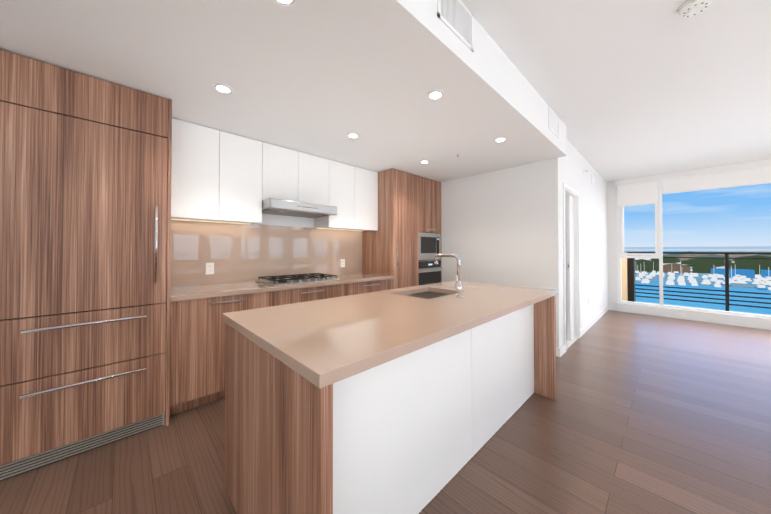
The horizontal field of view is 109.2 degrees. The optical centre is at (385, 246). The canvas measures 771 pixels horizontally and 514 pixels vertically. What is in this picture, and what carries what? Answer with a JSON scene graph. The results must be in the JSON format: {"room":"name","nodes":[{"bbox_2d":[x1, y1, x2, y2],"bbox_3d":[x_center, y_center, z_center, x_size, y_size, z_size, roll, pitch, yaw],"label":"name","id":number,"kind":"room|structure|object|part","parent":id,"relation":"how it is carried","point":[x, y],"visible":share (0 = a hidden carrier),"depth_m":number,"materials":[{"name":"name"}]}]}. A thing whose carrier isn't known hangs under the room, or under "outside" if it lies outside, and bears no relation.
{"room":"kitchen","nodes":[
{"label":"kitchen","id":0,"kind":"room"},
{"bbox_2d":[176,214,352,286],"bbox_3d":[-1.091,-0.048,3.499,4.410,2.700,0.150,1,-1,-44],"label":"wall","id":1,"kind":"structure","parent":0,"point":[278,220],"depth_m":3.30,"materials":[{"name":"white paint"}]},
{"bbox_2d":[171,118,222,221],"bbox_3d":[-1.775,-0.661,2.495,0.378,0.811,0.352,1,-1,-44],"label":"upper cabinet","id":2,"kind":"object","parent":1,"relation":"attached to","point":[220,176],"depth_m":2.38,"materials":[{"name":"white laminate"}]},
{"bbox_2d":[206,263,213,274],"bbox_3d":[-1.753,0.218,2.734,0.072,0.115,0.009,1,-1,-44],"label":"electrical outlet plate","id":3,"kind":"object","parent":1,"relation":"attached to","point":[209,268],"depth_m":2.73,"materials":[{"name":"white plastic"}]},
{"bbox_2d":[223,131,262,223],"bbox_3d":[-1.502,-0.658,2.758,0.380,0.811,0.352,1,-1,-44],"label":"upper cabinet","id":4,"kind":"object","parent":1,"relation":"attached to","point":[242,156],"depth_m":2.64,"materials":[{"name":"white"}]},
{"bbox_2d":[263,142,298,201],"bbox_3d":[-1.224,-0.765,3.026,0.390,0.590,0.352,1,-1,-44],"label":"upper cabinet","id":5,"kind":"object","parent":1,"relation":"attached to","point":[280,164],"depth_m":2.89,"materials":[{"name":"white"}]},
{"bbox_2d":[299,152,330,205],"bbox_3d":[-0.943,-0.762,3.296,0.390,0.590,0.352,1,-1,-44],"label":"upper cabinet","id":6,"kind":"object","parent":1,"relation":"attached to","point":[314,171],"depth_m":3.17,"materials":[{"name":"white"}]},
{"bbox_2d":[314,160,354,229],"bbox_3d":[-0.662,-0.649,3.566,0.389,0.811,0.352,1,-1,-44],"label":"upper cabinet","id":7,"kind":"object","parent":1,"relation":"attached to","point":[342,175],"depth_m":3.45,"materials":[{"name":"white"}]},
{"bbox_2d":[340,259,344,266],"bbox_3d":[-0.600,0.231,3.844,0.072,0.115,0.009,1,-1,-44],"label":"electrical outlet plate","id":8,"kind":"object","parent":1,"relation":"attached to","point":[342,260],"depth_m":3.84,"materials":[{"name":"white plastic"}]},
{"bbox_2d":[355,166,377,229],"bbox_3d":[-0.375,-0.645,3.842,0.408,0.811,0.352,1,-1,-44],"label":"upper cabinet","id":9,"kind":"object","parent":1,"relation":"attached to","point":[366,181],"depth_m":3.71,"materials":[{"name":"white"}]},
{"bbox_2d":[0,0,566,181],"bbox_3d":[-1.206,-1.249,1.649,6.920,0.339,2.375,1,-1,-44],"label":"ceiling soffit","id":10,"kind":"structure","parent":0,"point":[321,78],"depth_m":1.72,"materials":[{"name":"white paint"}]},
{"bbox_2d":[212,83,233,94],"bbox_3d":[-1.108,-1.074,1.870,0.131,0.004,0.131,-1,-1,40],"label":"recessed light","id":11,"kind":"object","parent":10,"relation":"attached to","point":[224,89],"depth_m":1.87,"materials":[{"name":"white"}]},
{"bbox_2d":[271,0,298,8],"bbox_3d":[-0.442,-1.082,1.178,0.131,0.004,0.131,-1,-1,40],"label":"recessed light","id":12,"kind":"object","parent":10,"relation":"attached to","point":[285,4],"depth_m":1.22,"materials":[{"name":"white"}]},
{"bbox_2d":[346,133,359,138],"bbox_3d":[-0.311,-1.066,2.637,0.131,0.004,0.131,-1,-1,40],"label":"recessed light","id":13,"kind":"object","parent":10,"relation":"attached to","point":[350,135],"depth_m":2.63,"materials":[{"name":"white"}]},
{"bbox_2d":[419,160,429,163],"bbox_3d":[0.489,-1.057,3.421,0.131,0.004,0.131,-1,-1,40],"label":"recessed light","id":14,"kind":"object","parent":10,"relation":"attached to","point":[424,161],"depth_m":3.43,"materials":[{"name":"white"}]},
{"bbox_2d":[426,90,444,100],"bbox_3d":[0.354,-1.074,1.945,0.131,0.004,0.131,-1,-1,40],"label":"recessed light","id":15,"kind":"object","parent":10,"relation":"attached to","point":[438,94],"depth_m":1.94,"materials":[{"name":"white"}]},
{"bbox_2d":[437,0,472,51],"bbox_3d":[0.402,-1.304,1.545,0.370,0.226,0.006,1,-1,-44],"label":"air vent grille","id":16,"kind":"object","parent":10,"relation":"attached to","point":[455,17],"depth_m":1.56,"materials":[{"name":"white metal"}]},
{"bbox_2d":[493,137,506,142],"bbox_3d":[1.147,-1.065,2.736,0.131,0.004,0.131,-1,-1,40],"label":"recessed light","id":17,"kind":"object","parent":10,"relation":"attached to","point":[502,139],"depth_m":2.74,"materials":[{"name":"white"}]},
{"bbox_2d":[548,105,558,137],"bbox_3d":[1.745,-1.289,2.838,0.360,0.226,0.006,1,-1,-44],"label":"air vent grille","id":18,"kind":"object","parent":10,"relation":"attached to","point":[553,120],"depth_m":2.83,"materials":[{"name":"white metal"}]},
{"bbox_2d":[262,198,336,217],"bbox_3d":[-1.017,-0.414,3.088,0.772,0.102,0.544,1,-1,-44],"label":"range hood","id":19,"kind":"object","parent":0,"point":[272,206],"visible":0.98,"depth_m":2.89,"materials":[{"name":"silver metal"}]},
{"bbox_2d":[0,310,770,513],"bbox_3d":[1.722,1.327,1.340,10.750,0.100,7.350,1,-1,-44],"label":"floor","id":20,"kind":"structure","parent":0,"point":[645,414],"depth_m":1.72,"materials":[{"name":"brown wood"}]},
{"bbox_2d":[0,49,171,480],"bbox_3d":[-2.067,0.106,1.938,0.800,2.356,0.737,1,-1,-44],"label":"built-in refrigerator","id":21,"kind":"object","parent":20,"relation":"on","point":[85,216],"visible":1,"depth_m":1.68,"materials":[{"name":"brown wood"}]},
{"bbox_2d":[169,292,276,415],"bbox_3d":[-1.538,0.850,2.506,0.758,0.879,0.640,1,-1,-44],"label":"base cabinet","id":22,"kind":"object","parent":20,"relation":"on","point":[197,327],"depth_m":2.15,"materials":[{"name":"brown wood"}]},
{"bbox_2d":[170,272,392,303],"bbox_3d":[-0.960,0.396,3.048,2.336,0.040,0.654,1,-1,-44],"label":"countertop","id":23,"kind":"structure","parent":22,"relation":"on","point":[238,288],"depth_m":2.56,"materials":[{"name":"beige stone"}]},
{"bbox_3d":[-1.189,0.066,3.290,2.336,0.624,0.007,1,-1,-44],"label":"backsplash glass","id":24,"kind":"part","parent":23,"relation":"part of","materials":[{"name":"beige glass"}]},
{"bbox_2d":[256,273,339,285],"bbox_3d":[-0.958,0.349,3.025,0.750,0.052,0.490,1,-1,-44],"label":"gas cooktop","id":25,"kind":"object","parent":23,"relation":"in","point":[288,280],"visible":1,"depth_m":2.93,"materials":[{"name":"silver metal"}]},
{"bbox_2d":[277,284,344,305],"bbox_3d":[-0.977,0.857,3.046,0.800,0.879,0.640,1,-1,-44],"label":"base cabinet","id":26,"kind":"object","parent":20,"relation":"on","point":[295,295],"depth_m":2.80,"materials":[{"name":"brown wood"}]},
{"bbox_2d":[345,280,391,295],"bbox_3d":[-0.409,0.863,3.593,0.778,0.879,0.640,1,-1,-44],"label":"base cabinet","id":27,"kind":"object","parent":20,"relation":"on","point":[369,286],"depth_m":3.35,"materials":[{"name":"brown wood"}]},
{"bbox_2d":[225,296,555,513],"bbox_3d":[0.297,0.844,1.903,2.270,0.879,0.980,1,-1,-44],"label":"kitchen island","id":28,"kind":"object","parent":20,"relation":"on","point":[409,400],"depth_m":1.23,"materials":[{"name":"white laminate"}]},
{"bbox_2d":[223,280,557,391],"bbox_3d":[0.297,0.386,1.908,2.294,0.044,1.004,1,-1,-44],"label":"island countertop","id":29,"kind":"structure","parent":28,"relation":"on","point":[325,343],"depth_m":1.29,"materials":[{"name":"beige stone"}]},
{"bbox_2d":[407,292,446,295],"bbox_3d":[0.345,0.504,2.210,0.508,0.209,0.388,1,-1,-44],"label":"sink","id":30,"kind":"object","parent":29,"relation":"in","point":[408,293],"depth_m":2.35,"materials":[{"name":"grey metal"}]},
{"bbox_2d":[434,253,462,296],"bbox_3d":[0.459,0.208,2.058,0.086,0.314,0.242,1,-1,-44],"label":"faucet","id":31,"kind":"object","parent":29,"relation":"on","point":[457,287],"visible":1,"depth_m":1.99,"materials":[{"name":"silver metal"}]},
{"bbox_2d":[362,168,442,288],"bbox_3d":[0.300,0.132,4.242,1.124,2.356,0.700,1,-1,-44],"label":"pantry","id":32,"kind":"object","parent":20,"relation":"on","point":[402,245],"visible":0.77,"depth_m":3.90,"materials":[{"name":"brown wood"}]},
{"bbox_2d":[566,331,577,349],"bbox_3d":[2.105,1.308,4.180,1.160,0.004,1.289,1,-1,-44],"label":"floor","id":33,"kind":"structure","parent":20,"relation":"on","point":[569,343],"depth_m":3.76,"materials":[{"name":"white"}]},
{"bbox_2d":[441,160,546,288],"bbox_3d":[1.257,-0.041,4.153,0.120,2.700,2.165,1,-1,-44],"label":"wall","id":34,"kind":"structure","parent":0,"point":[493,227],"depth_m":3.76,"materials":[{"name":"white paint"}]},
{"bbox_2d":[565,197,566,330],"bbox_3d":[2.483,-0.034,4.725,0.120,2.700,1.290,1,-1,-44],"label":"wall","id":35,"kind":"structure","parent":0,"point":[566,261],"depth_m":4.27,"materials":[{"name":"white paint"}]},
{"bbox_2d":[546,139,607,347],"bbox_3d":[3.332,-0.036,4.564,3.680,2.700,0.120,1,-1,-44],"label":"wall","id":36,"kind":"structure","parent":0,"point":[570,166],"depth_m":4.14,"materials":[{"name":"white paint"}]},
{"bbox_2d":[556,348,561,356],"bbox_3d":[1.483,1.255,3.809,0.012,0.100,1.642,1,-1,-44],"label":"baseboard","id":37,"kind":"structure","parent":36,"relation":"attached to","point":[560,351],"depth_m":3.23,"materials":[{"name":"white"}]},
{"bbox_2d":[563,183,580,351],"bbox_3d":[2.452,0.259,3.709,0.830,2.090,0.146,1,-1,-44],"label":"door frame","id":38,"kind":"structure","parent":36,"relation":"attached to","point":[570,194],"depth_m":3.85,"materials":[{"name":"white wood"}]},
{"bbox_2d":[580,305,608,335],"bbox_3d":[3.749,1.267,4.859,2.650,0.100,0.011,1,-1,-44],"label":"baseboard","id":39,"kind":"structure","parent":36,"relation":"attached to","point":[599,315],"depth_m":4.62,"materials":[{"name":"white"}]},
{"bbox_2d":[461,0,770,181],"bbox_3d":[1.668,-1.483,1.320,10.900,0.120,7.350,1,-1,-44],"label":"ceiling","id":40,"kind":"structure","parent":0,"point":[626,89],"depth_m":2.25,"materials":[{"name":"white paint"}]},
{"bbox_2d":[677,0,712,17],"bbox_3d":[1.811,-1.399,1.603,0.144,0.040,0.144,1,-1,-44],"label":"smoke detector","id":41,"kind":"object","parent":40,"relation":"attached to","point":[688,8],"visible":1,"depth_m":1.59,"materials":[{"name":"white plastic"}]},
{"bbox_2d":[607,181,770,329],"bbox_3d":[6.313,-0.040,4.200,0.190,2.700,4.780,1,-1,-44],"label":"wall","id":42,"kind":"structure","parent":0,"point":[645,310],"depth_m":5.55,"materials":[{"name":"white paint"}]},
{"bbox_2d":[677,313,686,317],"bbox_3d":[5.402,1.244,4.988,0.008,0.072,0.115,1,-1,-44],"label":"electrical outlet plate","id":43,"kind":"object","parent":42,"relation":"attached to","point":[679,314],"depth_m":4.98,"materials":[{"name":"white plastic"}]},
{"bbox_2d":[617,180,770,319],"bbox_3d":[6.391,-0.081,4.081,0.148,2.462,4.502,1,-1,-44],"label":"window","id":44,"kind":"structure","parent":42,"relation":"in","point":[658,254],"depth_m":5.25,"materials":[{"name":"white"}]},
{"bbox_2d":[615,159,770,208],"bbox_3d":[6.337,-0.616,4.050,0.068,1.547,4.518,1,-1,-44],"label":"roller blind","id":45,"kind":"object","parent":44,"relation":"attached to","point":[643,190],"visible":1,"depth_m":4.93,"materials":[{"name":"white fabric"}]},
{"label":"outside","id":46,"kind":"structure","parent":0,"visible":0},
{"bbox_2d":[624,246,770,314],"bbox_3d":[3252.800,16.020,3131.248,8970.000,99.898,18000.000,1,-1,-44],"label":"marina","id":47,"kind":"structure","parent":46,"point":[760,270],"depth_m":244.62,"materials":[{"name":"blue liquid"}]},
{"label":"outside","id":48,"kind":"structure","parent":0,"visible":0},
{"bbox_2d":[636,301,768,314],"bbox_3d":[7.316,1.433,4.503,1.700,0.200,5.850,1,-1,-44],"label":"floor","id":49,"kind":"structure","parent":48,"point":[704,308],"depth_m":5.99,"materials":[{"name":"grey concrete"}]},
{"bbox_2d":[621,255,627,300],"bbox_3d":[5.309,0.768,6.236,1.200,1.170,0.200,1,-1,-44],"label":"wall","id":50,"kind":"structure","parent":49,"relation":"on","point":[624,277],"depth_m":6.16,"materials":[{"name":"brown paint"}]},
{"bbox_2d":[627,252,770,310],"bbox_3d":[7.828,0.719,4.802,0.420,1.235,5.360,1,-1,-44],"label":"balcony railing","id":51,"kind":"object","parent":49,"relation":"on","point":[631,284],"depth_m":5.97,"materials":[{"name":"brown metal"}]}
]}

